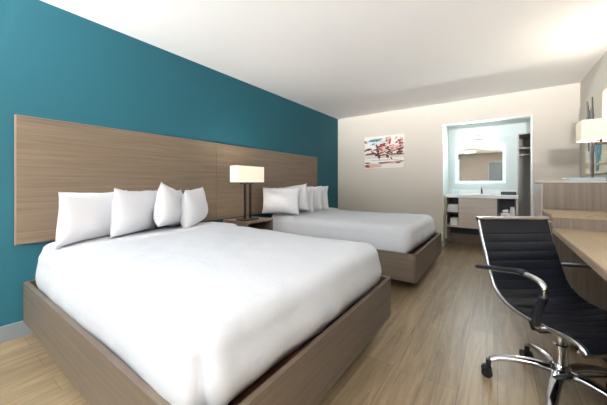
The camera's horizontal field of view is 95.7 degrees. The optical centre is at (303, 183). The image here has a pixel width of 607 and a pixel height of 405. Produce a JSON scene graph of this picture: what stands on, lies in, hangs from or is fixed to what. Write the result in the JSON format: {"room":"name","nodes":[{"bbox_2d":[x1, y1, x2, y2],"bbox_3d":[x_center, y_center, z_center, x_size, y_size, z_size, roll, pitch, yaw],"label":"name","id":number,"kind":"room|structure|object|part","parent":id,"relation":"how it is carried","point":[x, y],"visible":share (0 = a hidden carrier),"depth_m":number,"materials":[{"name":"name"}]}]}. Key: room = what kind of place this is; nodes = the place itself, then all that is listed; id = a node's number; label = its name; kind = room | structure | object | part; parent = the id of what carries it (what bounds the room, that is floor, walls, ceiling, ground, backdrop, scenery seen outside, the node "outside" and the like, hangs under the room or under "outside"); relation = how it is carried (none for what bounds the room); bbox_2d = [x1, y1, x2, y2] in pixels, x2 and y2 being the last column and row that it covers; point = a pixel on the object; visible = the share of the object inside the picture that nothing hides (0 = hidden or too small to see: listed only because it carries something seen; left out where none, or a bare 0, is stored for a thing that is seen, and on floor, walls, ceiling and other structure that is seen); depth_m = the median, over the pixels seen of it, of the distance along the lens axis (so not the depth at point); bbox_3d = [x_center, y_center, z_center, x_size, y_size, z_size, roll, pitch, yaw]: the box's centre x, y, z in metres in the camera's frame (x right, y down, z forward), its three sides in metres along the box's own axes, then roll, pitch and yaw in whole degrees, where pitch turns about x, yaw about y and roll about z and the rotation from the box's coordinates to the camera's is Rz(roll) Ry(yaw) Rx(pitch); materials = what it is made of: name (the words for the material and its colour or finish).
{"room":"hotel room","nodes":[
{"label":"hotel room","id":0,"kind":"room"},
{"bbox_2d":[0,0,337,326],"bbox_3d":[-1.766,-0.132,2.393,0.120,2.440,8.709,0,0,35],"label":"wall","id":1,"kind":"structure","parent":0,"point":[56,63],"depth_m":2.41,"materials":[{"name":"teal paint"}]},
{"bbox_2d":[0,321,31,343],"bbox_3d":[-1.712,1.033,2.355,0.014,0.110,8.469,0,0,35],"label":"baseboard","id":2,"kind":"structure","parent":1,"relation":"attached to","point":[12,331],"depth_m":1.91,"materials":[{"name":"grey"}]},
{"bbox_2d":[14,114,316,245],"bbox_3d":[-0.881,-0.022,3.512,0.030,0.913,3.917,0,0,35],"label":"headboard","id":3,"kind":"object","parent":1,"relation":"attached to","point":[51,157],"visible":0.84,"depth_m":2.43,"materials":[{"name":"laminate"}]},
{"bbox_3d":[-1.530,-0.022,2.594,0.030,0.905,1.657,0,0,35],"label":"panel","id":4,"kind":"part","parent":3,"relation":"part of","materials":[{"name":"laminate"}]},
{"bbox_3d":[-0.401,-0.022,4.190,0.030,0.905,2.243,0,0,35],"label":"panel","id":5,"kind":"part","parent":3,"relation":"part of","materials":[{"name":"laminate"}]},
{"bbox_2d":[0,241,606,404],"bbox_3d":[0.212,1.118,1.785,4.054,0.060,10.000,0,0,35],"label":"floor","id":6,"kind":"structure","parent":0,"point":[434,343],"depth_m":1.70,"materials":[{"name":"brown wood"}]},
{"bbox_2d":[23,275,390,404],"bbox_3d":[-0.661,0.892,1.991,2.094,0.391,1.607,0,0,35],"label":"platform bed","id":7,"kind":"object","parent":6,"relation":"on","point":[307,375],"visible":0.42,"depth_m":1.26,"materials":[{"name":"laminate"}]},
{"bbox_3d":[-1.504,0.835,2.587,0.028,0.276,1.551,0,0,35],"label":"head rail","id":8,"kind":"part","parent":7,"relation":"part of","materials":[{"name":"laminate"}]},
{"bbox_3d":[-1.131,0.835,1.357,2.058,0.276,0.028,0,0,35],"label":"rail","id":9,"kind":"part","parent":7,"relation":"part of","materials":[{"name":"laminate"}]},
{"bbox_2d":[35,222,380,404],"bbox_3d":[-0.648,0.584,1.962,2.007,0.386,1.544,0,0,35],"label":"mattress","id":10,"kind":"object","parent":7,"relation":"on","point":[202,311],"visible":0.94,"depth_m":1.22,"materials":[{"name":"white fabric"}]},
{"bbox_2d":[55,190,126,248],"bbox_3d":[-1.524,0.239,2.016,0.213,0.365,0.553,0,0,13],"label":"pillow","id":11,"kind":"object","parent":10,"relation":"on","point":[81,216],"visible":0.74,"depth_m":1.85,"materials":[{"name":"white fabric"}]},
{"bbox_2d":[110,188,156,238],"bbox_3d":[-1.373,0.232,2.252,0.213,0.391,0.563,0,0,1],"label":"pillow","id":12,"kind":"object","parent":10,"relation":"on","point":[131,211],"visible":0.84,"depth_m":2.09,"materials":[{"name":"white fabric"}]},
{"bbox_2d":[153,182,182,226],"bbox_3d":[-1.197,0.208,2.482,0.213,0.440,0.600,0,0,-12],"label":"pillow","id":13,"kind":"object","parent":10,"relation":"on","point":[167,206],"visible":0.8,"depth_m":2.27,"materials":[{"name":"white fabric"}]},
{"bbox_2d":[180,187,207,227],"bbox_3d":[-1.069,0.231,2.684,0.210,0.389,0.569,0,0,-4],"label":"pillow","id":14,"kind":"object","parent":10,"relation":"on","point":[194,206],"visible":0.92,"depth_m":2.48,"materials":[{"name":"white fabric"}]},
{"bbox_3d":[0.179,0.835,1.397,0.035,0.276,1.607,0,0,35],"label":"foot rail","id":15,"kind":"part","parent":7,"relation":"part of","materials":[{"name":"laminate"}]},
{"bbox_3d":[-0.219,0.835,2.646,2.058,0.276,0.028,0,0,35],"label":"rail","id":16,"kind":"part","parent":7,"relation":"part of","materials":[{"name":"laminate"}]},
{"bbox_2d":[223,216,272,229],"bbox_3d":[-0.680,0.765,3.402,0.440,0.645,0.440,0,0,35],"label":"nightstand","id":17,"kind":"object","parent":6,"relation":"on","point":[262,222],"visible":0.25,"depth_m":3.44,"materials":[{"name":"laminate"}]},
{"bbox_3d":[-0.804,0.753,3.232,0.415,0.570,0.020,0,0,35],"label":"panel","id":18,"kind":"part","parent":17,"relation":"part of","materials":[{"name":"laminate"}]},
{"bbox_2d":[230,165,263,221],"bbox_3d":[-0.668,0.122,3.290,0.140,0.640,0.430,0,0,35],"label":"table lamp","id":19,"kind":"object","parent":17,"relation":"on","point":[238,173],"visible":1,"depth_m":3.25,"materials":[{"name":"white fabric"}]},
{"bbox_3d":[-0.693,0.219,3.255,0.022,0.414,0.022,0,0,35],"label":"post","id":20,"kind":"part","parent":19,"relation":"part of","materials":[{"name":"brown metal"}]},
{"bbox_3d":[-0.668,-0.104,3.290,0.140,0.188,0.430,0,0,35],"label":"lamp shade","id":21,"kind":"part","parent":19,"relation":"part of","materials":[{"name":"beige fabric"}]},
{"bbox_3d":[-0.644,0.219,3.324,0.022,0.414,0.022,0,0,35],"label":"post","id":22,"kind":"part","parent":19,"relation":"part of","materials":[{"name":"brown metal"}]},
{"bbox_3d":[-0.561,0.753,3.575,0.415,0.570,0.020,0,0,35],"label":"panel","id":23,"kind":"part","parent":17,"relation":"part of","materials":[{"name":"laminate"}]},
{"bbox_2d":[376,232,440,282],"bbox_3d":[0.657,0.892,3.856,2.093,0.391,1.472,0,0,35],"label":"platform bed","id":24,"kind":"object","parent":6,"relation":"on","point":[410,267],"visible":0.18,"depth_m":2.80,"materials":[{"name":"laminate"}]},
{"bbox_2d":[271,208,435,252],"bbox_3d":[0.670,0.592,3.847,1.980,0.370,1.416,0,0,35],"label":"mattress","id":25,"kind":"object","parent":24,"relation":"on","point":[396,232],"visible":0.85,"depth_m":3.26,"materials":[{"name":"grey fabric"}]},
{"bbox_2d":[262,187,299,214],"bbox_3d":[-0.310,0.238,3.676,0.549,0.367,0.165,0,0,23],"label":"pillow","id":26,"kind":"object","parent":25,"relation":"on","point":[284,200],"visible":1,"depth_m":3.61,"materials":[{"name":"white fabric"}]},
{"bbox_2d":[275,183,309,209],"bbox_3d":[-0.183,0.216,3.826,0.591,0.426,0.159,0,0,25],"label":"pillow","id":27,"kind":"object","parent":25,"relation":"on","point":[302,197],"visible":0.38,"depth_m":3.71,"materials":[{"name":"white fabric"}]},
{"bbox_2d":[279,186,313,211],"bbox_3d":[-0.104,0.235,3.981,0.557,0.386,0.158,0,0,26],"label":"pillow","id":28,"kind":"object","parent":25,"relation":"on","point":[309,189],"visible":0.18,"depth_m":3.86,"materials":[{"name":"white fabric"}]},
{"bbox_2d":[313,186,321,209],"bbox_3d":[0.021,0.233,4.172,0.563,0.388,0.157,0,0,24],"label":"pillow","id":29,"kind":"object","parent":25,"relation":"on","point":[316,190],"visible":0.23,"depth_m":4.06,"materials":[{"name":"white fabric"}]},
{"bbox_2d":[321,186,328,208],"bbox_3d":[0.141,0.236,4.371,0.562,0.390,0.158,0,0,24],"label":"pillow","id":30,"kind":"object","parent":25,"relation":"on","point":[324,198],"visible":0.3,"depth_m":4.26,"materials":[{"name":"white fabric"}]},
{"bbox_3d":[0.226,0.835,3.277,2.058,0.276,0.028,0,0,35],"label":"rail","id":31,"kind":"part","parent":24,"relation":"part of","materials":[{"name":"laminate"}]},
{"bbox_3d":[1.498,0.835,3.262,0.035,0.276,1.472,0,0,35],"label":"foot rail","id":32,"kind":"part","parent":24,"relation":"part of","materials":[{"name":"laminate"}]},
{"bbox_2d":[445,197,517,244],"bbox_3d":[3.011,0.667,4.687,1.012,0.842,0.470,0,0,35],"label":"vanity unit","id":33,"kind":"object","parent":6,"relation":"on","point":[469,208],"visible":0.44,"depth_m":4.63,"materials":[{"name":"laminate"}]},
{"bbox_3d":[2.610,0.602,4.970,0.030,0.712,0.470,0,0,35],"label":"panel","id":34,"kind":"part","parent":33,"relation":"part of","materials":[{"name":"laminate"}]},
{"bbox_2d":[447,204,458,211],"bbox_3d":[2.634,0.435,4.825,0.164,0.129,0.240,0,0,35],"label":"folded towel","id":35,"kind":"object","parent":33,"relation":"on","point":[451,207],"visible":0.87,"depth_m":4.74,"materials":[{"name":"white fabric"}]},
{"bbox_2d":[450,217,458,224],"bbox_3d":[2.650,0.662,4.814,0.122,0.119,0.219,0,0,35],"label":"folded towel","id":36,"kind":"object","parent":33,"relation":"on","point":[454,220],"visible":0.91,"depth_m":4.74,"materials":[{"name":"white fabric"}]},
{"bbox_2d":[447,223,477,228],"bbox_3d":[3.002,0.738,4.675,0.952,0.030,0.440,0,0,35],"label":"shelf","id":37,"kind":"object","parent":33,"relation":"attached to","point":[448,224],"depth_m":4.62,"materials":[{"name":"laminate"}]},
{"bbox_3d":[3.123,1.008,4.846,0.952,0.160,0.020,0,0,35],"label":"kick panel","id":38,"kind":"part","parent":33,"relation":"part of","materials":[{"name":"laminate"}]},
{"bbox_3d":[2.866,0.484,4.514,0.512,0.477,0.020,0,0,35],"label":"panel","id":39,"kind":"part","parent":33,"relation":"part of","materials":[{"name":"laminate"}]},
{"bbox_2d":[445,189,517,198],"bbox_3d":[3.005,0.181,4.679,1.012,0.130,0.490,0,0,35],"label":"countertop","id":40,"kind":"structure","parent":33,"relation":"on","point":[464,193],"depth_m":4.63,"materials":[{"name":"white stone"}]},
{"bbox_2d":[501,192,515,194],"bbox_3d":[3.301,0.165,4.426,0.200,0.050,0.120,0,0,35],"label":"tray","id":41,"kind":"object","parent":40,"relation":"on","point":[502,193],"visible":0.98,"depth_m":4.38,"materials":[{"name":"grey"}]},
{"bbox_2d":[500,209,509,215],"bbox_3d":[3.227,0.472,4.394,0.125,0.109,0.199,0,0,35],"label":"folded towel","id":42,"kind":"object","parent":33,"relation":"on","point":[504,212],"visible":0.78,"depth_m":4.34,"materials":[{"name":"white fabric"}]},
{"bbox_2d":[510,206,515,215],"bbox_3d":[3.280,0.442,4.303,0.080,0.170,0.090,0,0,-17],"label":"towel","id":43,"kind":"object","parent":33,"relation":"in","point":[512,208],"visible":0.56,"depth_m":4.28,"materials":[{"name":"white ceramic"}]},
{"bbox_3d":[3.412,0.667,4.403,0.030,0.842,0.470,0,0,35],"label":"panel","id":44,"kind":"part","parent":33,"relation":"part of","materials":[{"name":"laminate"}]},
{"bbox_2d":[517,132,530,215],"bbox_3d":[4.104,0.130,4.667,0.778,1.915,0.800,0,0,35],"label":"open closet","id":45,"kind":"object","parent":6,"relation":"on","point":[523,139],"visible":0.15,"depth_m":5.00,"materials":[{"name":"laminate"}]},
{"bbox_3d":[3.751,0.130,4.825,0.020,1.915,0.650,0,0,35],"label":"panel","id":46,"kind":"part","parent":45,"relation":"part of","materials":[{"name":"laminate"}]},
{"bbox_3d":[4.107,-0.817,4.677,0.733,0.020,0.780,0,0,35],"label":"panel","id":47,"kind":"part","parent":45,"relation":"part of","materials":[{"name":"laminate"}]},
{"bbox_2d":[519,147,530,151],"bbox_3d":[4.113,-0.582,4.685,0.733,0.020,0.760,0,0,35],"label":"shelf","id":48,"kind":"object","parent":45,"relation":"attached to","point":[523,149],"depth_m":4.68,"materials":[{"name":"laminate"}]},
{"bbox_2d":[475,216,606,404],"bbox_3d":[1.326,0.645,1.395,0.638,0.885,0.667,0,0,-3],"label":"office chair","id":49,"kind":"object","parent":6,"relation":"on","point":[524,266],"visible":1,"depth_m":1.48,"materials":[{"name":"black leather"}]},
{"bbox_3d":[1.042,0.538,1.386,0.058,0.251,0.437,0,0,-3],"label":"armrest","id":50,"kind":"part","parent":49,"relation":"part of","materials":[{"name":"silver metal"}]},
{"bbox_3d":[1.165,0.965,1.477,0.287,0.079,0.058,0,0,31],"label":"leg","id":51,"kind":"part","parent":49,"relation":"part of","materials":[{"name":"silver metal"}]},
{"bbox_3d":[1.280,0.423,1.602,0.422,0.414,0.203,0,0,-3],"label":"backrest","id":52,"kind":"part","parent":49,"relation":"part of","materials":[{"name":"black leather"}]},
{"bbox_3d":[1.077,0.447,1.365,0.017,0.452,0.626,0,0,-3],"label":"frame","id":53,"kind":"part","parent":49,"relation":"part of","materials":[{"name":"silver metal"}]},
{"bbox_3d":[1.341,0.965,1.553,0.058,0.079,0.287,0,0,13],"label":"leg","id":54,"kind":"part","parent":49,"relation":"part of","materials":[{"name":"silver metal"}]},
{"bbox_3d":[1.295,0.640,1.289,0.422,0.080,0.457,0,0,-3],"label":"seat","id":55,"kind":"part","parent":49,"relation":"part of","materials":[{"name":"black leather"}]},
{"bbox_3d":[1.183,0.965,1.287,0.287,0.079,0.058,0,0,-41],"label":"leg","id":56,"kind":"part","parent":49,"relation":"part of","materials":[{"name":"silver metal"}]},
{"bbox_3d":[1.505,0.447,1.385,0.017,0.452,0.626,0,0,-3],"label":"frame","id":57,"kind":"part","parent":49,"relation":"part of","materials":[{"name":"silver metal"}]},
{"bbox_3d":[1.275,0.793,1.250,0.277,0.188,0.056,0,0,3],"label":"lever","id":58,"kind":"part","parent":49,"relation":"part of","materials":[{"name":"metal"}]},
{"bbox_3d":[1.366,0.965,1.244,0.058,0.079,0.287,0,0,-22],"label":"leg","id":59,"kind":"part","parent":49,"relation":"part of","materials":[{"name":"silver metal"}]},
{"bbox_3d":[1.467,0.965,1.403,0.287,0.079,0.059,0,0,-3],"label":"leg","id":60,"kind":"part","parent":49,"relation":"part of","materials":[{"name":"silver metal"}]},
{"bbox_2d":[534,181,606,215],"bbox_3d":[2.509,0.534,2.505,0.599,1.107,0.638,0,0,35],"label":"base cabinet","id":61,"kind":"object","parent":6,"relation":"on","point":[559,195],"visible":0.34,"depth_m":2.31,"materials":[{"name":"laminate"}]},
{"bbox_3d":[2.275,0.498,2.665,0.012,0.980,0.589,0,0,35],"label":"door","id":62,"kind":"part","parent":61,"relation":"part of","materials":[{"name":"laminate"}]},
{"bbox_2d":[562,178,606,180],"bbox_3d":[2.363,-0.032,2.313,0.250,0.024,0.173,0,0,35],"label":"stack","id":63,"kind":"object","parent":61,"relation":"on","point":[568,179],"visible":1,"depth_m":2.25,"materials":[{"name":"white paper"}]},
{"bbox_2d":[576,118,606,180],"bbox_3d":[2.561,-0.280,2.366,0.280,0.520,0.220,0,0,35],"label":"table lamp","id":64,"kind":"object","parent":61,"relation":"on","point":[590,130],"visible":0.79,"depth_m":2.34,"materials":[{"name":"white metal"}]},
{"bbox_3d":[2.561,-0.455,2.366,0.280,0.170,0.220,0,0,35],"label":"lamp shade","id":65,"kind":"part","parent":64,"relation":"part of","materials":[{"name":"beige fabric"}]},
{"bbox_3d":[2.561,-0.229,2.366,0.120,0.382,0.024,0,0,35],"label":"frame","id":66,"kind":"part","parent":64,"relation":"part of","materials":[{"name":"brown metal"}]},
{"bbox_2d":[542,209,606,310],"bbox_3d":[2.182,0.657,2.043,0.599,0.862,0.488,0,0,35],"label":"base cabinet","id":67,"kind":"object","parent":6,"relation":"on","point":[589,285],"visible":0.3,"depth_m":1.93,"materials":[{"name":"laminate"}]},
{"bbox_2d":[552,228,606,280],"bbox_3d":[1.509,0.706,1.070,0.578,0.763,1.872,0,0,35],"label":"desk","id":68,"kind":"object","parent":6,"relation":"on","point":[590,246],"visible":1,"depth_m":1.45,"materials":[{"name":"laminate"}]},
{"bbox_2d":[41,0,606,118],"bbox_3d":[-0.219,-1.382,1.299,3.910,0.060,8.709,0,0,35],"label":"ceiling","id":69,"kind":"structure","parent":0,"point":[338,59],"depth_m":2.60,"materials":[{"name":"white paint"}]},
{"bbox_2d":[444,126,447,245],"bbox_3d":[2.568,-0.132,5.048,0.120,2.440,0.631,0,0,35],"label":"wall","id":70,"kind":"structure","parent":0,"point":[445,127],"depth_m":4.88,"materials":[{"name":"white paint"}]},
{"bbox_2d":[338,83,579,240],"bbox_3d":[2.310,-0.132,4.771,3.790,2.440,0.120,0,0,35],"label":"wall","id":71,"kind":"structure","parent":0,"point":[416,188],"depth_m":4.77,"materials":[{"name":"beige paint"}]},
{"bbox_2d":[364,134,404,168],"bbox_3d":[1.522,-0.592,5.217,0.766,0.616,0.059,0,0,35],"label":"picture","id":72,"kind":"object","parent":71,"relation":"attached to","point":[388,151],"visible":1,"depth_m":5.19,"materials":[{"name":"multicoloured paper"}]},
{"bbox_2d":[443,115,532,246],"bbox_3d":[2.876,0.047,4.369,1.173,2.082,0.126,0,0,35],"label":"trim","id":73,"kind":"structure","parent":71,"relation":"attached to","point":[523,116],"depth_m":4.18,"materials":[{"name":"white"}]},
{"bbox_2d":[448,117,530,240],"bbox_3d":[3.503,-0.132,4.700,1.808,2.440,0.120,0,0,35],"label":"wall","id":74,"kind":"structure","parent":0,"point":[506,131],"depth_m":4.79,"materials":[{"name":"white paint"}]},
{"bbox_2d":[460,135,496,139],"bbox_3d":[3.099,-0.807,4.867,0.550,0.070,0.075,0,0,35],"label":"vanity light","id":75,"kind":"object","parent":74,"relation":"attached to","point":[480,137],"visible":1,"depth_m":4.85,"materials":[{"name":"white"}]},
{"bbox_2d":[456,144,504,182],"bbox_3d":[3.123,-0.333,4.874,0.726,0.652,0.035,0,0,35],"label":"mirror","id":76,"kind":"object","parent":74,"relation":"attached to","point":[474,164],"visible":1,"depth_m":4.84,"materials":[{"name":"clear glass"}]},
{"bbox_2d":[580,51,606,178],"bbox_3d":[1.294,-0.132,0.156,0.120,2.440,8.589,0,0,35],"label":"wall","id":77,"kind":"structure","parent":0,"point":[596,78],"depth_m":3.29,"materials":[{"name":"beige paint"}]},
{"bbox_2d":[584,84,606,174],"bbox_3d":[3.187,-0.542,2.976,0.039,0.880,0.920,0,0,35],"label":"framed artwork","id":78,"kind":"object","parent":77,"relation":"attached to","point":[593,106],"visible":0.55,"depth_m":2.98,"materials":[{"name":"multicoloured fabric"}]},
{"bbox_2d":[602,88,606,117],"bbox_3d":[2.703,-0.702,2.375,0.137,0.230,0.160,0,0,35],"label":"wall sconce","id":79,"kind":"object","parent":77,"relation":"attached to","point":[604,93],"visible":1,"depth_m":2.42,"materials":[{"name":"white fabric"}]}
]}

